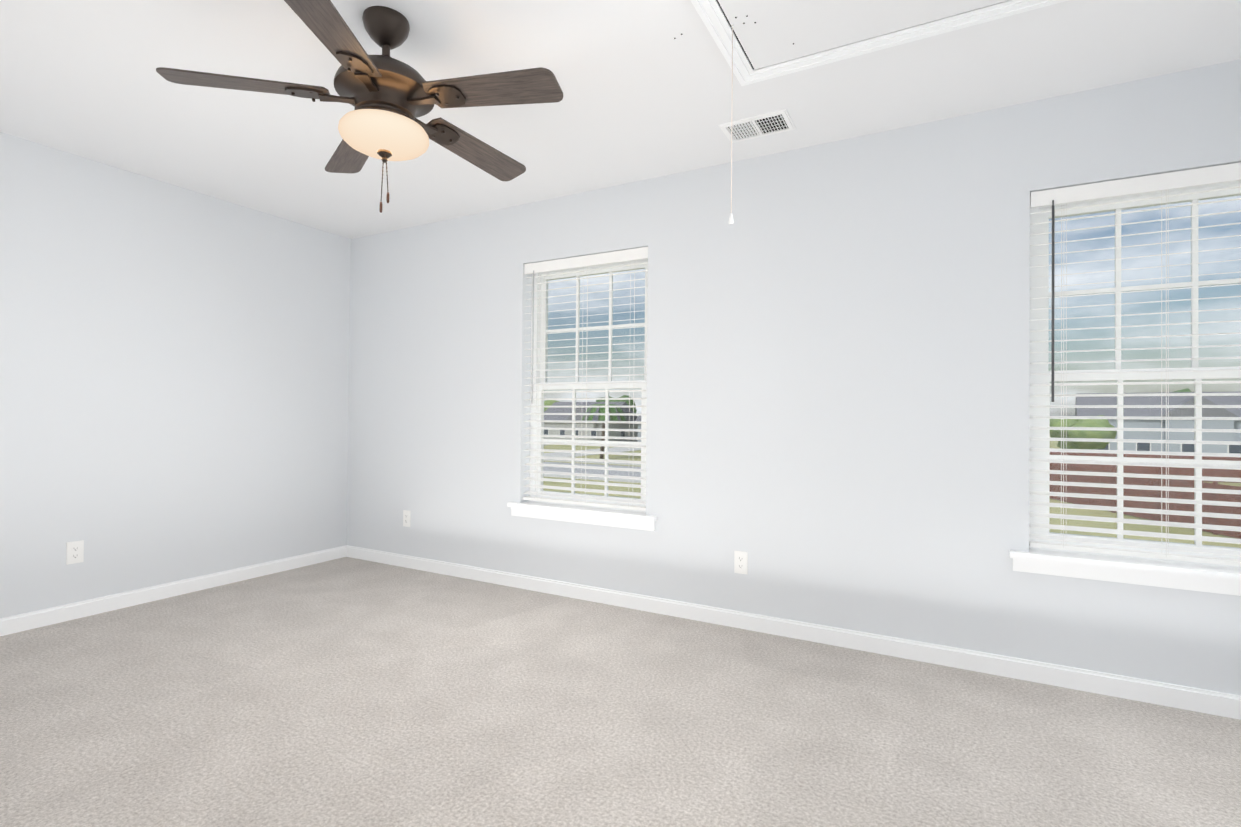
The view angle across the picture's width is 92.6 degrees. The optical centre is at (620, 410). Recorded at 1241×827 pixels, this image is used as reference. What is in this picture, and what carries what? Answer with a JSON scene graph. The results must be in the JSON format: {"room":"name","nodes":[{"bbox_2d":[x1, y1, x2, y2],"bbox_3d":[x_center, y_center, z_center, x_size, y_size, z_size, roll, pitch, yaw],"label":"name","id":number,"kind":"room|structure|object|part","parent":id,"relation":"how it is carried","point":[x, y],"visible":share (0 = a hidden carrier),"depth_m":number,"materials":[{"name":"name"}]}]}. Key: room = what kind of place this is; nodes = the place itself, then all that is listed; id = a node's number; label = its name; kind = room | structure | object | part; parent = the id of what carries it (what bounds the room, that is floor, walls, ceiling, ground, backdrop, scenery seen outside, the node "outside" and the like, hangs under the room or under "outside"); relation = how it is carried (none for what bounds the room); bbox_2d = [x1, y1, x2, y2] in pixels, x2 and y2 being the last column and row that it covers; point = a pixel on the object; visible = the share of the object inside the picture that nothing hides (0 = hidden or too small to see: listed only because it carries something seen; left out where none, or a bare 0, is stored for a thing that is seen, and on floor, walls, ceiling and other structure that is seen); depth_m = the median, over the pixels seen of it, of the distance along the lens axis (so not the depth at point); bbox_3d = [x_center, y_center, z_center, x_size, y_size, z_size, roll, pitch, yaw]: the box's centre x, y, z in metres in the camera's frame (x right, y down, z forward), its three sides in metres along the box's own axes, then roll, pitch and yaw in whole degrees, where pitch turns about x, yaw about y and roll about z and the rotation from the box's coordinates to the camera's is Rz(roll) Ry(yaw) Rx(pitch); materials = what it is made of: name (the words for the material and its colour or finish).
{"room":"empty bedroom","nodes":[
{"label":"empty bedroom","id":0,"kind":"room"},
{"bbox_2d":[0,132,350,617],"bbox_3d":[-3.068,-0.129,2.943,0.180,2.440,3.780,0,-1,28],"label":"wall","id":1,"kind":"structure","parent":0,"point":[174,383],"depth_m":3.44,"materials":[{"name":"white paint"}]},
{"bbox_2d":[66,540,83,564],"bbox_3d":[-2.869,0.745,3.120,0.008,0.115,0.070,0,-1,28],"label":"electrical outlet","id":2,"kind":"object","parent":1,"relation":"attached to","point":[74,551],"visible":1,"depth_m":3.12,"materials":[{"name":"white plastic"}]},
{"bbox_2d":[0,546,343,635],"bbox_3d":[-2.951,1.050,2.964,0.014,0.084,3.540,0,-1,28],"label":"baseboard","id":3,"kind":"structure","parent":1,"relation":"attached to","point":[58,614],"depth_m":3.42,"materials":[{"name":"white paint"}]},
{"bbox_2d":[0,557,1240,826],"bbox_3d":[-0.451,1.161,1.611,6.060,0.120,3.960,0,-1,28],"label":"floor","id":4,"kind":"structure","parent":0,"point":[346,691],"depth_m":2.08,"materials":[{"name":"carpet"}]},
{"bbox_2d":[0,0,1240,238],"bbox_3d":[-0.427,-1.399,1.637,6.060,0.120,3.960,0,-1,28],"label":"ceiling","id":5,"kind":"structure","parent":0,"point":[646,96],"depth_m":2.42,"materials":[{"name":"white paint"}]},
{"bbox_2d":[156,0,562,212],"bbox_3d":[-0.776,-1.008,2.050,1.234,0.660,1.215,0,-1,28],"label":"ceiling fan","id":6,"kind":"object","parent":5,"relation":"hanging from","point":[391,100],"visible":0.98,"depth_m":1.94,"materials":[{"name":"brown metal"}]},
{"bbox_3d":[-0.807,-0.930,2.030,0.290,0.092,0.290,0,-1,28],"label":"lamp shade","id":7,"kind":"part","parent":6,"relation":"part of","materials":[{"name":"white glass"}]},
{"bbox_3d":[-0.807,-0.771,2.029,0.032,0.186,0.019,0,-1,28],"label":"cord","id":8,"kind":"part","parent":6,"relation":"part of","materials":[{"name":"brown metal"}]},
{"bbox_2d":[718,109,795,142],"bbox_3d":[0.635,-1.313,2.751,0.310,0.009,0.200,0,-1,28],"label":"ceiling vent","id":9,"kind":"object","parent":5,"relation":"in","point":[770,123],"visible":0.98,"depth_m":2.74,"materials":[{"name":"silver metal"}]},
{"bbox_2d":[674,0,1068,85],"bbox_3d":[0.934,-1.315,1.752,1.653,0.019,0.687,0,-1,28],"label":"ceiling hatch","id":10,"kind":"object","parent":5,"relation":"attached to","point":[774,38],"visible":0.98,"depth_m":2.02,"materials":[{"name":"white paint"}]},
{"bbox_2d":[729,25,733,223],"bbox_3d":[0.380,-0.977,2.023,0.018,0.680,0.017,0,-1,28],"label":"pull cord","id":11,"kind":"object","parent":10,"relation":"hanging from","point":[731,221],"visible":0.98,"depth_m":2.02,"materials":[{"name":"white fabric"}]},
{"bbox_2d":[347,59,1240,694],"bbox_3d":[0.460,-0.093,3.287,6.060,2.440,0.180,0,-1,28],"label":"wall","id":12,"kind":"structure","parent":0,"point":[837,375],"depth_m":2.92,"materials":[{"name":"white paint"}]},
{"bbox_2d":[403,510,410,526],"bbox_3d":[-1.530,0.772,4.242,0.070,0.115,0.008,0,-1,28],"label":"electrical outlet","id":13,"kind":"object","parent":12,"relation":"attached to","point":[406,518],"visible":1,"depth_m":4.24,"materials":[{"name":"white plastic"}]},
{"bbox_2d":[507,501,656,530],"bbox_3d":[-0.236,0.628,3.577,1.025,0.084,0.141,0,-1,28],"label":"window sill","id":14,"kind":"structure","parent":12,"relation":"attached to","point":[631,519],"depth_m":3.52,"materials":[{"name":"white paint"}]},
{"bbox_2d":[529,259,647,511],"bbox_3d":[-0.176,-0.164,3.683,0.885,1.547,0.080,0,-1,28],"label":"window","id":15,"kind":"structure","parent":12,"relation":"in","point":[540,331],"depth_m":3.72,"materials":[{"name":"white plastic"}]},
{"bbox_2d":[523,247,647,510],"bbox_3d":[-0.223,-0.183,3.596,0.877,1.503,0.072,0,-1,28],"label":"window blind","id":16,"kind":"object","parent":15,"relation":"attached to","point":[595,259],"visible":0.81,"depth_m":3.58,"materials":[{"name":"white plastic"}]},
{"bbox_2d":[734,551,747,574],"bbox_3d":[0.625,0.788,3.077,0.070,0.115,0.008,0,-1,28],"label":"electrical outlet","id":17,"kind":"object","parent":12,"relation":"attached to","point":[740,562],"visible":1,"depth_m":3.07,"materials":[{"name":"white plastic"}]},
{"bbox_2d":[344,545,1240,719],"bbox_3d":[0.403,1.083,3.190,5.700,0.084,0.014,0,-1,28],"label":"baseboard","id":18,"kind":"structure","parent":12,"relation":"attached to","point":[1228,705],"depth_m":2.77,"materials":[{"name":"white paint"}]},
{"bbox_2d":[1009,548,1240,595],"bbox_3d":[2.119,0.637,2.305,1.025,0.084,0.141,0,-1,28],"label":"window sill","id":19,"kind":"structure","parent":12,"relation":"attached to","point":[1184,575],"depth_m":2.32,"materials":[{"name":"white paint"}]},
{"bbox_2d":[1029,180,1240,566],"bbox_3d":[2.179,-0.155,2.410,0.885,1.547,0.080,0,-1,28],"label":"window","id":20,"kind":"structure","parent":12,"relation":"in","point":[1038,281],"depth_m":2.46,"materials":[{"name":"white plastic"}]},
{"bbox_2d":[1029,162,1240,565],"bbox_3d":[2.132,-0.174,2.323,0.877,1.503,0.072,0,-1,28],"label":"window blind","id":21,"kind":"object","parent":20,"relation":"attached to","point":[1167,181],"visible":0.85,"depth_m":2.36,"materials":[{"name":"white plastic"}]},
{"label":"outside","id":22,"kind":"structure","parent":0,"visible":0},
{"bbox_2d":[543,436,1240,547],"bbox_3d":[81.709,6.716,159.701,520.000,0.500,480.000,0,-1,28],"label":"ground","id":23,"kind":"structure","parent":22,"point":[1104,513],"depth_m":26.20,"materials":[{"name":"green plant"}]},
{"bbox_2d":[544,400,558,411],"bbox_3d":[-17.293,1.426,127.719,9.596,7.610,8.143,0,-1,28],"label":"tree","id":24,"kind":"object","parent":23,"relation":"on","point":[548,404],"depth_m":125.83,"materials":[{"name":"green plant"}]},
{"bbox_2d":[544,402,637,441],"bbox_3d":[-5.426,1.780,97.302,13.900,6.500,11.650,0,-1,30],"label":"house","id":25,"kind":"structure","parent":23,"relation":"on","point":[583,425],"depth_m":94.22,"materials":[{"name":"grey"}]},
{"bbox_2d":[543,444,640,482],"bbox_3d":[-52.290,4.463,86.290,154.000,0.050,36.600,0,-1,28],"label":"street","id":26,"kind":"structure","parent":23,"relation":"on","point":[589,471],"depth_m":47.43,"materials":[{"name":"grey asphalt"}]},
{"bbox_2d":[581,404,627,458],"bbox_3d":[-1.537,2.019,57.543,4.582,5.310,4.629,0,-1,28],"label":"palm tree","id":27,"kind":"object","parent":23,"relation":"on","point":[622,417],"depth_m":56.70,"materials":[{"name":"green plant"}]},
{"bbox_2d":[596,395,636,412],"bbox_3d":[-1.745,1.001,122.936,12.860,8.648,12.208,0,-1,28],"label":"tree","id":28,"kind":"object","parent":23,"relation":"on","point":[631,403],"depth_m":119.77,"materials":[{"name":"green plant"}]},
{"bbox_2d":[635,416,640,441],"bbox_3d":[10.503,1.962,90.966,13.900,6.300,11.650,0,-1,26],"label":"house","id":29,"kind":"structure","parent":23,"relation":"on","point":[638,419],"depth_m":89.63,"materials":[{"name":"grey"}]},
{"bbox_2d":[1050,415,1116,449],"bbox_3d":[40.564,2.678,52.364,4.852,4.633,5.990,0,-1,28],"label":"tree","id":30,"kind":"object","parent":23,"relation":"on","point":[1081,434],"depth_m":50.77,"materials":[{"name":"green plant"}]},
{"bbox_2d":[1050,452,1240,537],"bbox_3d":[31.372,3.696,27.844,31.348,1.930,33.980,0,-1,28],"label":"fence","id":31,"kind":"object","parent":23,"relation":"on","point":[1177,483],"depth_m":26.39,"materials":[{"name":"brown wood"}]},
{"bbox_2d":[1075,391,1240,453],"bbox_3d":[53.277,1.677,58.772,12.900,7.000,11.650,0,-1,36],"label":"house","id":32,"kind":"structure","parent":23,"relation":"on","point":[1216,412],"depth_m":55.34,"materials":[{"name":"grey"}]},
{"bbox_2d":[1174,388,1190,391],"bbox_3d":[70.394,1.297,75.391,11.353,8.412,9.519,0,-1,28],"label":"tree","id":33,"kind":"object","parent":23,"relation":"on","point":[1183,390],"depth_m":75.20,"materials":[{"name":"green plant"}]}
]}

